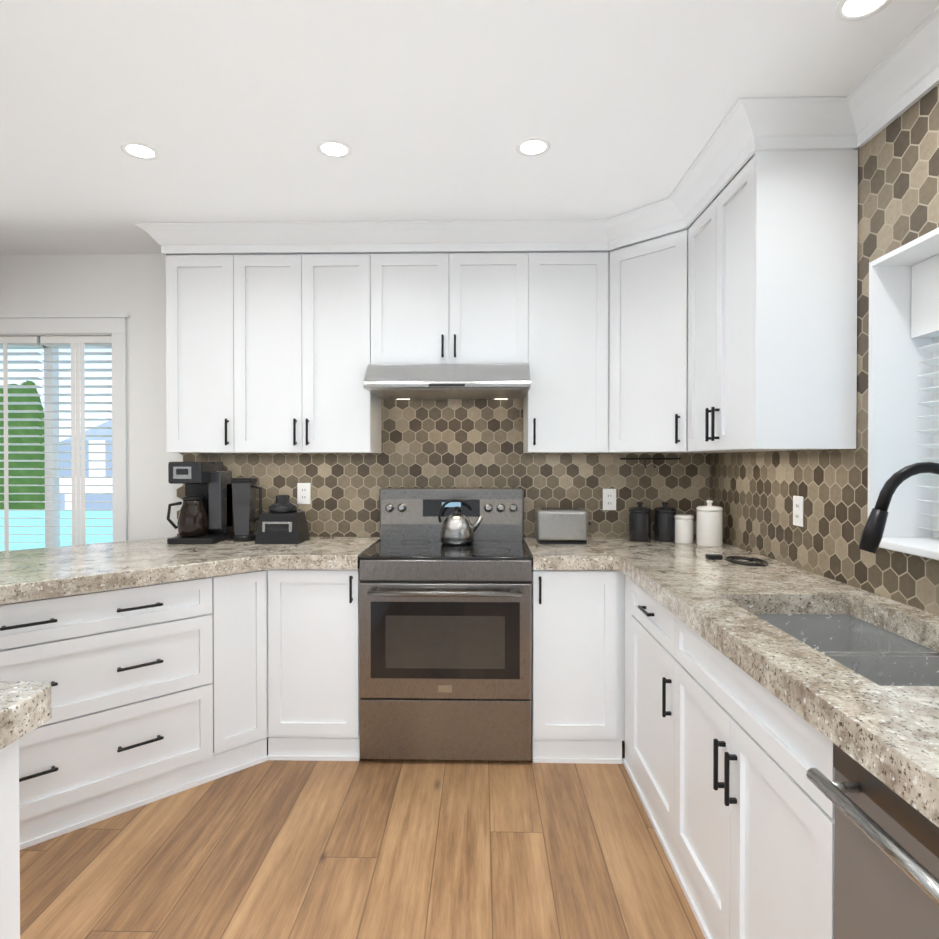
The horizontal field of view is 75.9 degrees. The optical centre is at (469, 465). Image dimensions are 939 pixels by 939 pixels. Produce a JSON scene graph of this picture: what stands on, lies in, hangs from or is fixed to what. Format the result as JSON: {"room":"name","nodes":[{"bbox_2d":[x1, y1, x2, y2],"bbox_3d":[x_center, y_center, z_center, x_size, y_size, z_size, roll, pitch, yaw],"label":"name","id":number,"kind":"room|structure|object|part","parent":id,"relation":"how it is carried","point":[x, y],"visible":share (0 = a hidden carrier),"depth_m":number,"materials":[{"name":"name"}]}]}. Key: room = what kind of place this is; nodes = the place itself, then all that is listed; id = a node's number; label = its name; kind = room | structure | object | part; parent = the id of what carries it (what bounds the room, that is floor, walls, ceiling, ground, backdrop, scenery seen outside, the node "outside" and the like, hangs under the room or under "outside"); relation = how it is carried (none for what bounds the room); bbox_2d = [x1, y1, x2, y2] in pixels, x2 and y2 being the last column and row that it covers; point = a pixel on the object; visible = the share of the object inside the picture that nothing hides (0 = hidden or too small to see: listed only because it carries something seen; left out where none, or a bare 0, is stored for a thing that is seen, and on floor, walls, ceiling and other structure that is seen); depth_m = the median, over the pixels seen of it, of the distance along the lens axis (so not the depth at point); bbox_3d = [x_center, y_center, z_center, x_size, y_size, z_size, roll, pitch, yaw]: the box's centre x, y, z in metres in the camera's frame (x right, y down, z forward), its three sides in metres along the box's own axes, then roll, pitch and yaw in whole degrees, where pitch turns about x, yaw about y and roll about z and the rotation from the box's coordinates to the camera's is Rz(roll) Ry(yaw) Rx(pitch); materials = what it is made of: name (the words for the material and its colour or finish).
{"room":"kitchen","nodes":[
{"label":"kitchen","id":0,"kind":"room"},
{"bbox_2d":[0,254,709,540],"bbox_3d":[-1.721,0.073,3.416,6.540,2.465,0.220,0,1,1],"label":"wall","id":1,"kind":"structure","parent":0,"point":[452,443],"depth_m":3.29,"materials":[{"name":"tile"}]},
{"bbox_2d":[0,313,128,547],"bbox_3d":[-2.696,0.066,3.421,1.670,1.790,0.250,0,1,1],"label":"window","id":2,"kind":"structure","parent":1,"relation":"in","point":[113,325],"depth_m":3.29,"materials":[{"name":"white paint"}]},
{"bbox_3d":[-2.696,0.080,3.451,1.478,1.598,0.050,0,1,1],"label":"left window sash","id":3,"kind":"part","parent":2,"relation":"part of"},
{"bbox_2d":[0,336,112,550],"bbox_3d":[-2.697,0.069,3.381,1.466,1.574,0.060,0,1,1],"label":"window blind","id":4,"kind":"object","parent":2,"relation":"attached to","point":[77,353],"visible":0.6,"depth_m":3.35,"materials":[{"name":"white plastic"}]},
{"bbox_2d":[161,225,248,452],"bbox_3d":[-1.295,-0.611,3.125,0.393,1.088,0.327,0,1,1],"label":"upper cabinet","id":5,"kind":"object","parent":1,"relation":"attached to","point":[207,382],"depth_m":2.97,"materials":[{"name":"white wood"}]},
{"bbox_2d":[245,225,316,452],"bbox_3d":[-0.987,-0.611,3.119,0.450,1.088,0.327,0,1,1],"label":"upper cabinet","id":6,"kind":"object","parent":1,"relation":"attached to","point":[281,260],"depth_m":2.96,"materials":[{"name":"white wood"}]},
{"bbox_2d":[297,483,310,503],"bbox_3d":[-0.903,0.152,3.287,0.072,0.116,0.007,0,1,1],"label":"electrical outlet","id":7,"kind":"object","parent":1,"relation":"attached to","point":[303,493],"visible":1,"depth_m":3.29,"materials":[{"name":"white plastic"}]},
{"bbox_2d":[317,225,384,452],"bbox_3d":[-0.650,-0.611,3.113,0.450,1.088,0.327,0,1,1],"label":"upper cabinet","id":8,"kind":"object","parent":1,"relation":"attached to","point":[350,258],"depth_m":2.96,"materials":[{"name":"white wood"}]},
{"bbox_2d":[363,363,530,399],"bbox_3d":[-0.099,-0.423,3.009,0.766,0.134,0.512,0,1,1],"label":"range hood","id":9,"kind":"object","parent":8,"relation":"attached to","point":[446,381],"visible":1,"depth_m":2.81,"materials":[{"name":"silver metal"}]},
{"bbox_2d":[385,225,464,363],"bbox_3d":[-0.261,-0.823,3.103,0.442,0.663,0.327,0,1,1],"label":"upper cabinet","id":10,"kind":"object","parent":1,"relation":"attached to","point":[425,264],"depth_m":2.94,"materials":[{"name":"white wood"}]},
{"bbox_2d":[465,225,512,363],"bbox_3d":[0.068,-0.823,3.096,0.441,0.663,0.327,0,1,1],"label":"upper cabinet","id":11,"kind":"object","parent":1,"relation":"attached to","point":[488,248],"depth_m":2.94,"materials":[{"name":"white wood"}]},
{"bbox_2d":[513,221,596,452],"bbox_3d":[0.483,-0.611,3.069,0.503,1.088,0.370,0,1,1],"label":"upper cabinet","id":12,"kind":"object","parent":1,"relation":"attached to","point":[555,262],"depth_m":2.94,"materials":[{"name":"white wood"}]},
{"bbox_2d":[603,489,615,509],"bbox_3d":[0.756,0.182,3.254,0.072,0.116,0.007,0,1,1],"label":"electrical outlet","id":13,"kind":"object","parent":1,"relation":"attached to","point":[609,499],"visible":1,"depth_m":3.25,"materials":[{"name":"white plastic"}]},
{"bbox_2d":[597,193,680,452],"bbox_3d":[0.953,-0.609,2.910,0.668,1.088,0.669,0,1,1],"label":"upper cabinet","id":14,"kind":"object","parent":1,"relation":"attached to","point":[639,249],"depth_m":2.80,"materials":[{"name":"white wood"}]},
{"bbox_2d":[620,458,679,468],"bbox_3d":[0.966,-0.014,3.219,0.320,0.058,0.058,0,1,1],"label":"utensil rail","id":15,"kind":"object","parent":1,"relation":"attached to","point":[644,459],"visible":0.98,"depth_m":3.22,"materials":[{"name":"black metal"}]},
{"bbox_2d":[20,737,704,938],"bbox_3d":[-1.778,1.382,0.544,6.540,0.100,6.050,0,1,1],"label":"floor","id":16,"kind":"structure","parent":0,"point":[413,849],"depth_m":2.01,"materials":[{"name":"brown wood"}]},
{"bbox_2d":[0,741,19,938],"bbox_3d":[-1.754,0.909,-0.023,1.812,0.857,2.327,0,1,1],"label":"kitchen island","id":17,"kind":"object","parent":16,"relation":"on","point":[9,760],"depth_m":1.09,"materials":[{"name":"wood"}]},
{"bbox_2d":[0,681,51,752],"bbox_3d":[-1.753,0.448,-0.040,1.915,0.061,2.400,0,1,1],"label":"island countertop","id":18,"kind":"structure","parent":17,"relation":"on","point":[25,706],"depth_m":1.06,"materials":[{"name":"beige stone"}]},
{"bbox_2d":[0,569,279,849],"bbox_3d":[-1.489,0.885,2.512,1.294,0.856,1.237,0,1,1],"label":"base cabinet","id":19,"kind":"object","parent":16,"relation":"on","point":[164,690],"depth_m":2.33,"materials":[{"name":"white wood"}]},
{"bbox_2d":[0,537,379,603],"bbox_3d":[-1.439,0.424,2.568,1.893,0.062,1.466,0,1,1],"label":"countertop","id":20,"kind":"structure","parent":19,"relation":"on","point":[49,572],"depth_m":2.56,"materials":[{"name":"stone"}]},
{"bbox_2d":[167,462,234,543],"bbox_3d":[-1.401,0.183,3.116,0.268,0.410,0.270,0,1,1],"label":"coffee maker","id":21,"kind":"object","parent":20,"relation":"on","point":[206,514],"visible":1,"depth_m":3.06,"materials":[{"name":"black plastic"}]},
{"bbox_2d":[231,478,261,541],"bbox_3d":[-1.155,0.226,3.136,0.153,0.325,0.120,0,1,1],"label":"pitcher","id":22,"kind":"object","parent":20,"relation":"on","point":[244,498],"visible":0.96,"depth_m":3.10,"materials":[{"name":"black plastic"}]},
{"bbox_2d":[255,494,309,543],"bbox_3d":[-0.957,0.269,3.093,0.220,0.240,0.200,0,1,1],"label":"food processor","id":23,"kind":"object","parent":20,"relation":"on","point":[283,520],"visible":1,"depth_m":3.01,"materials":[{"name":"black plastic"}]},
{"bbox_2d":[280,568,359,760],"bbox_3d":[-0.713,0.881,2.965,0.455,0.856,0.653,0,1,1],"label":"base cabinet","id":24,"kind":"object","parent":16,"relation":"on","point":[320,699],"depth_m":2.68,"materials":[{"name":"white wood"}]},
{"bbox_2d":[359,488,531,760],"bbox_3d":[-0.101,0.718,2.916,0.760,1.185,0.697,0,1,1],"label":"range","id":25,"kind":"object","parent":16,"relation":"on","point":[445,651],"visible":1,"depth_m":2.63,"materials":[{"name":"metal"}]},
{"bbox_2d":[438,499,482,544],"bbox_3d":[-0.045,0.280,3.055,0.230,0.226,0.172,0,1,1],"label":"kettle","id":26,"kind":"object","parent":25,"relation":"on","point":[458,528],"visible":1,"depth_m":3.00,"materials":[{"name":"silver metal"}]},
{"bbox_2d":[532,568,619,763],"bbox_3d":[0.470,0.881,2.959,0.370,0.856,0.617,0,1,1],"label":"base cabinet","id":27,"kind":"object","parent":16,"relation":"on","point":[576,613],"depth_m":2.66,"materials":[{"name":"white wood"}]},
{"bbox_2d":[523,537,619,569],"bbox_3d":[0.468,0.421,2.934,0.367,0.062,0.657,0,1,1],"label":"countertop","id":28,"kind":"structure","parent":27,"relation":"on","point":[596,554],"depth_m":2.64,"materials":[{"name":"stone"}]},
{"bbox_2d":[535,508,590,543],"bbox_3d":[0.475,0.303,3.065,0.275,0.172,0.160,0,1,1],"label":"toaster","id":29,"kind":"object","parent":28,"relation":"on","point":[561,525],"visible":1,"depth_m":2.99,"materials":[{"name":"silver metal"}]},
{"bbox_2d":[620,572,627,771],"bbox_3d":[0.975,0.885,2.542,0.606,0.856,0.197,0,1,1],"label":"base cabinet","id":30,"kind":"object","parent":16,"relation":"on","point":[623,579],"depth_m":2.66,"materials":[{"name":"white wood"}]},
{"bbox_2d":[628,578,834,895],"bbox_3d":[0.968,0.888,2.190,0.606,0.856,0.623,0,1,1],"label":"base cabinet","id":31,"kind":"object","parent":16,"relation":"on","point":[718,764],"depth_m":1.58,"materials":[{"name":"white wood"}]},
{"bbox_2d":[604,537,938,826],"bbox_3d":[0.935,0.537,1.231,0.635,0.262,4.047,0,1,1],"label":"countertop","id":32,"kind":"structure","parent":31,"relation":"on","point":[850,671],"depth_m":1.50,"materials":[{"name":"stone"}]},
{"bbox_2d":[629,502,650,541],"bbox_3d":[0.884,0.288,3.126,0.113,0.200,0.113,0,1,1],"label":"canister","id":33,"kind":"object","parent":32,"relation":"on","point":[639,523],"visible":1,"depth_m":3.08,"materials":[{"name":"black ceramic"}]},
{"bbox_2d":[654,502,676,541],"bbox_3d":[1.014,0.288,3.124,0.113,0.200,0.113,0,1,1],"label":"canister","id":34,"kind":"object","parent":32,"relation":"on","point":[664,524],"visible":0.96,"depth_m":3.08,"materials":[{"name":"black ceramic"}]},
{"bbox_2d":[674,514,693,543],"bbox_3d":[1.087,0.319,3.053,0.093,0.140,0.093,0,1,1],"label":"canister","id":35,"kind":"object","parent":32,"relation":"on","point":[684,528],"visible":0.98,"depth_m":3.02,"materials":[{"name":"ceramic"}]},
{"bbox_2d":[696,500,722,546],"bbox_3d":[1.175,0.280,2.950,0.124,0.220,0.124,0,1,1],"label":"canister","id":36,"kind":"object","parent":32,"relation":"on","point":[709,524],"visible":1,"depth_m":2.90,"materials":[{"name":"ceramic"}]},
{"bbox_2d":[705,554,767,566],"bbox_3d":[1.105,0.385,2.467,0.208,0.018,0.220,0,1,1],"label":"cable","id":37,"kind":"object","parent":32,"relation":"on","point":[720,557],"visible":1,"depth_m":2.50,"materials":[{"name":"black plastic"}]},
{"bbox_2d":[858,462,938,553],"bbox_3d":[1.092,0.197,1.418,0.282,0.413,0.140,0,1,1],"label":"faucet","id":38,"kind":"object","parent":32,"relation":"on","point":[872,535],"visible":1,"depth_m":1.45,"materials":[{"name":"black metal"}]},
{"bbox_2d":[806,743,938,938],"bbox_3d":[0.893,0.903,0.759,0.646,0.855,0.596,0,1,1],"label":"dishwasher","id":39,"kind":"object","parent":16,"relation":"on","point":[886,862],"visible":0.69,"depth_m":0.93,"materials":[{"name":"metal"}]},
{"bbox_2d":[0,0,938,254],"bbox_3d":[-1.778,-1.193,0.520,6.540,0.120,6.050,0,1,1],"label":"ceiling","id":40,"kind":"structure","parent":0,"point":[240,110],"depth_m":1.88,"materials":[{"name":"paint"}]},
{"bbox_2d":[121,142,158,159],"bbox_3d":[-1.199,-1.145,2.194,0.124,0.004,0.124,0,1,1],"label":"recessed light","id":41,"kind":"object","parent":40,"relation":"in","point":[137,150],"visible":1,"depth_m":2.19,"materials":[{"name":"white plastic"}]},
{"bbox_2d":[317,140,351,157],"bbox_3d":[-0.489,-1.145,2.180,0.124,0.004,0.124,0,1,1],"label":"recessed light","id":42,"kind":"object","parent":40,"relation":"in","point":[334,148],"visible":1,"depth_m":2.18,"materials":[{"name":"white plastic"}]},
{"bbox_2d":[516,137,549,155],"bbox_3d":[0.229,-1.145,2.166,0.124,0.004,0.124,0,1,1],"label":"recessed light","id":43,"kind":"object","parent":40,"relation":"in","point":[534,146],"visible":1,"depth_m":2.17,"materials":[{"name":"white plastic"}]},
{"bbox_2d":[835,0,891,21],"bbox_3d":[0.971,-1.139,1.481,0.124,0.004,0.124,0,1,1],"label":"recessed light","id":44,"kind":"object","parent":40,"relation":"in","point":[851,10],"visible":1,"depth_m":1.50,"materials":[{"name":"white plastic"}]},
{"bbox_2d":[710,84,938,614],"bbox_3d":[1.349,0.101,0.345,0.220,2.465,5.800,0,1,1],"label":"wall","id":45,"kind":"structure","parent":0,"point":[752,494],"depth_m":1.96,"materials":[{"name":"tile"}]},
{"bbox_2d":[681,153,720,452],"bbox_3d":[1.093,-0.605,2.469,0.370,1.088,0.432,0,1,1],"label":"upper cabinet","id":46,"kind":"object","parent":45,"relation":"attached to","point":[709,305],"depth_m":2.48,"materials":[{"name":"white wood"}]},
{"bbox_2d":[721,109,857,452],"bbox_3d":[1.108,-0.602,2.169,0.327,1.088,0.393,0,1,1],"label":"upper cabinet","id":47,"kind":"object","parent":45,"relation":"attached to","point":[789,177],"depth_m":1.98,"materials":[{"name":"white wood"}]},
{"bbox_2d":[793,496,803,526],"bbox_3d":[1.274,0.176,2.337,0.007,0.116,0.072,0,1,1],"label":"electrical outlet","id":48,"kind":"object","parent":45,"relation":"attached to","point":[798,508],"visible":1,"depth_m":2.33,"materials":[{"name":"white plastic"}]},
{"bbox_2d":[846,5,938,149],"bbox_3d":[1.175,-1.067,-0.299,0.100,0.114,4.528,0,1,1],"label":"crown molding","id":49,"kind":"structure","parent":45,"relation":"attached to","point":[902,77],"depth_m":1.71,"materials":[{"name":"white wood"}]},
{"bbox_2d":[868,227,938,559],"bbox_3d":[1.366,-0.191,1.279,0.262,0.891,1.275,0,1,1],"label":"window","id":50,"kind":"structure","parent":45,"relation":"in","point":[896,382],"depth_m":1.89,"materials":[{"name":"white paint"}]},
{"bbox_2d":[911,254,938,531],"bbox_3d":[1.407,-0.204,1.278,0.069,0.829,1.223,0,1,1],"label":"window blind","id":51,"kind":"object","parent":50,"relation":"attached to","point":[925,299],"visible":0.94,"depth_m":1.84,"materials":[{"name":"white paint"}]},
{"bbox_3d":[1.470,-0.195,1.277,0.055,0.852,1.227,0,1,1],"label":"right window sash","id":52,"kind":"part","parent":50,"relation":"part of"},
{"label":"outside","id":53,"kind":"structure","parent":0,"visible":0},
{"bbox_2d":[0,349,112,550],"bbox_3d":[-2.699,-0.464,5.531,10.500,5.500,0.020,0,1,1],"label":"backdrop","id":54,"kind":"structure","parent":53,"point":[90,539],"depth_m":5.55,"materials":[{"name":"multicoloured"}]}
]}

